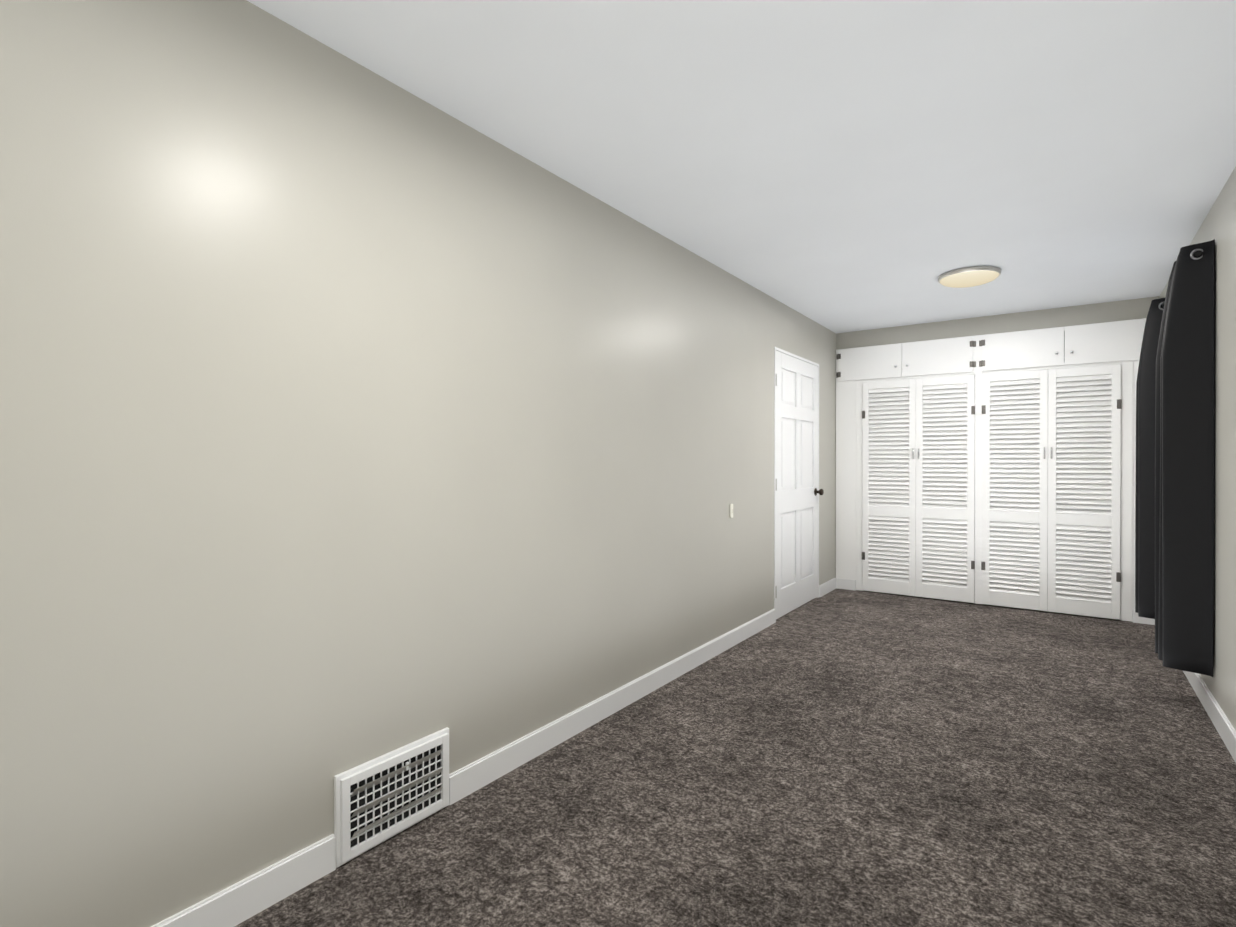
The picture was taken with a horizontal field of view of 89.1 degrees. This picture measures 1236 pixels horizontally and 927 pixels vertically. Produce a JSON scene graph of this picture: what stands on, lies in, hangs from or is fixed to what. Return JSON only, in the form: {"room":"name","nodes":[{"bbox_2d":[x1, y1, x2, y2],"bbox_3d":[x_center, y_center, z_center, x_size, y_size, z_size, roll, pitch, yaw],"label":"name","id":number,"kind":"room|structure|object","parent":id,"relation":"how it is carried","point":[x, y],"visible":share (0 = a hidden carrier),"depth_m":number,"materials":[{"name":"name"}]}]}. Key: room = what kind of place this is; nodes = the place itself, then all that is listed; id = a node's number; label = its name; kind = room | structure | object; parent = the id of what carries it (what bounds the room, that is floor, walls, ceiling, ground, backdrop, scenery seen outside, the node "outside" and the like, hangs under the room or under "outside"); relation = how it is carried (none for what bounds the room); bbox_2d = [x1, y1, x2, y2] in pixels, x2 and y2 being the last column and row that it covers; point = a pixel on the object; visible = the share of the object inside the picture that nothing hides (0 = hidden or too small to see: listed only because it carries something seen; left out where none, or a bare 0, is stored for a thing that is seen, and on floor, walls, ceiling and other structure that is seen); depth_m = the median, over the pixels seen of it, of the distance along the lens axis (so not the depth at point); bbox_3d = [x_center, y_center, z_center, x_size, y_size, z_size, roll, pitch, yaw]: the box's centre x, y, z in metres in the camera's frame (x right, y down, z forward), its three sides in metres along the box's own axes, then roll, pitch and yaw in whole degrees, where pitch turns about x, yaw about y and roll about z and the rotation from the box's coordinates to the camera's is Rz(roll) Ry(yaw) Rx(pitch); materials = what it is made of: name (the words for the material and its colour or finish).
{"room":"empty bedroom","nodes":[
{"label":"empty bedroom","id":0,"kind":"room"},
{"bbox_2d":[0,0,835,926],"bbox_3d":[0.015,-0.017,3.143,0.120,2.400,7.250,0,0,35],"label":"wall","id":1,"kind":"structure","parent":0,"point":[352,414],"depth_m":1.75,"materials":[{"name":"beige paint"}]},
{"bbox_2d":[151,834,335,926],"bbox_3d":[-1.385,1.139,1.055,0.014,0.101,1.918,0,0,35],"label":"baseboard","id":2,"kind":"structure","parent":1,"relation":"attached to","point":[247,898],"depth_m":1.66,"materials":[{"name":"white paint"}]},
{"bbox_2d":[334,727,448,867],"bbox_3d":[-0.701,1.050,2.002,0.034,0.267,0.415,0,0,35],"label":"air vent","id":3,"kind":"object","parent":1,"relation":"in","point":[382,798],"visible":1,"depth_m":1.97,"materials":[{"name":"white metal"}]},
{"bbox_2d":[449,609,775,804],"bbox_3d":[0.288,1.131,3.415,0.014,0.101,3.031,0,0,35],"label":"baseboard","id":4,"kind":"structure","parent":1,"relation":"attached to","point":[483,771],"depth_m":2.78,"materials":[{"name":"white paint"}]},
{"bbox_2d":[730,504,732,517],"bbox_3d":[0.735,0.305,4.043,0.013,0.090,0.040,0,0,35],"label":"switch plate","id":5,"kind":"object","parent":1,"relation":"attached to","point":[731,510],"visible":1,"depth_m":4.04,"materials":[{"name":"white plastic"}]},
{"bbox_2d":[774,347,818,609],"bbox_3d":[1.413,0.154,5.112,0.124,2.044,1.038,0,0,35],"label":"door frame","id":6,"kind":"structure","parent":1,"relation":"attached to","point":[794,355],"depth_m":4.67,"materials":[{"name":"white paint"}]},
{"bbox_2d":[775,351,823,618],"bbox_3d":[1.473,0.160,5.064,0.104,2.008,1.000,0,0,35],"label":"entry door","id":7,"kind":"structure","parent":1,"relation":"in","point":[797,492],"depth_m":5.04,"materials":[{"name":"white paint"}]},
{"bbox_2d":[819,578,838,596],"bbox_3d":[1.911,1.124,5.706,0.014,0.101,0.495,0,0,35],"label":"baseboard","id":8,"kind":"structure","parent":1,"relation":"attached to","point":[832,584],"depth_m":5.69,"materials":[{"name":"white paint"}]},
{"bbox_2d":[235,588,1235,926],"bbox_3d":[1.010,1.215,2.441,2.560,0.060,7.250,0,0,35],"label":"floor","id":9,"kind":"structure","parent":0,"point":[845,758],"depth_m":2.19,"materials":[{"name":"carpet"}]},
{"bbox_2d":[247,0,1235,333],"bbox_3d":[1.010,-1.255,2.433,2.560,0.080,7.250,0,0,35],"label":"ceiling","id":10,"kind":"structure","parent":0,"point":[839,166],"depth_m":2.23,"materials":[{"name":"white paint"}]},
{"bbox_2d":[938,266,1000,287],"bbox_3d":[2.260,-1.186,4.041,0.356,0.066,0.356,0,0,35],"label":"ceiling light","id":11,"kind":"object","parent":10,"relation":"in","point":[972,276],"visible":1,"depth_m":3.95,"materials":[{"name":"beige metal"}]},
{"bbox_2d":[836,296,1158,619],"bbox_3d":[3.043,-0.025,5.305,2.320,2.400,0.120,0,0,35],"label":"wall","id":12,"kind":"structure","parent":0,"point":[1123,310],"depth_m":5.15,"materials":[{"name":"beige paint"}]},
{"bbox_2d":[836,318,1145,621],"bbox_3d":[2.984,0.051,5.223,2.312,2.241,0.076,0,0,35],"label":"built-in closet","id":13,"kind":"object","parent":12,"relation":"attached to","point":[997,469],"visible":0.96,"depth_m":5.14,"materials":[{"name":"white paint"}]},
{"bbox_2d":[1159,167,1235,729],"bbox_3d":[2.006,-0.012,1.732,0.120,2.400,7.250,0,0,35],"label":"wall","id":14,"kind":"structure","parent":0,"point":[1218,224],"depth_m":2.72,"materials":[{"name":"beige paint"}]},
{"bbox_2d":[1162,251,1200,307],"bbox_3d":[3.166,-0.974,3.543,0.082,0.080,1.533,0,0,35],"label":"curtain rod","id":15,"kind":"object","parent":14,"relation":"attached to","point":[1197,253],"visible":0.08,"depth_m":2.93,"materials":[{"name":"black metal"}]},
{"bbox_2d":[1135,298,1164,618],"bbox_3d":[3.433,-0.028,4.011,0.181,2.015,0.273,0,0,35],"label":"curtain","id":16,"kind":"object","parent":15,"relation":"hanging from","point":[1145,509],"visible":0.56,"depth_m":3.98,"materials":[{"name":"black fabric"}]},
{"bbox_2d":[1155,239,1214,676],"bbox_3d":[2.782,-0.025,3.092,0.182,2.015,0.400,0,0,35],"label":"curtain","id":17,"kind":"object","parent":15,"relation":"hanging from","point":[1184,488],"visible":1,"depth_m":2.97,"materials":[{"name":"black fabric"}]},
{"bbox_2d":[1151,619,1235,762],"bbox_3d":[1.930,1.137,1.744,0.014,0.101,6.937,0,0,35],"label":"baseboard","id":18,"kind":"structure","parent":14,"relation":"attached to","point":[1225,729],"depth_m":2.83,"materials":[{"name":"white paint"}]}
]}

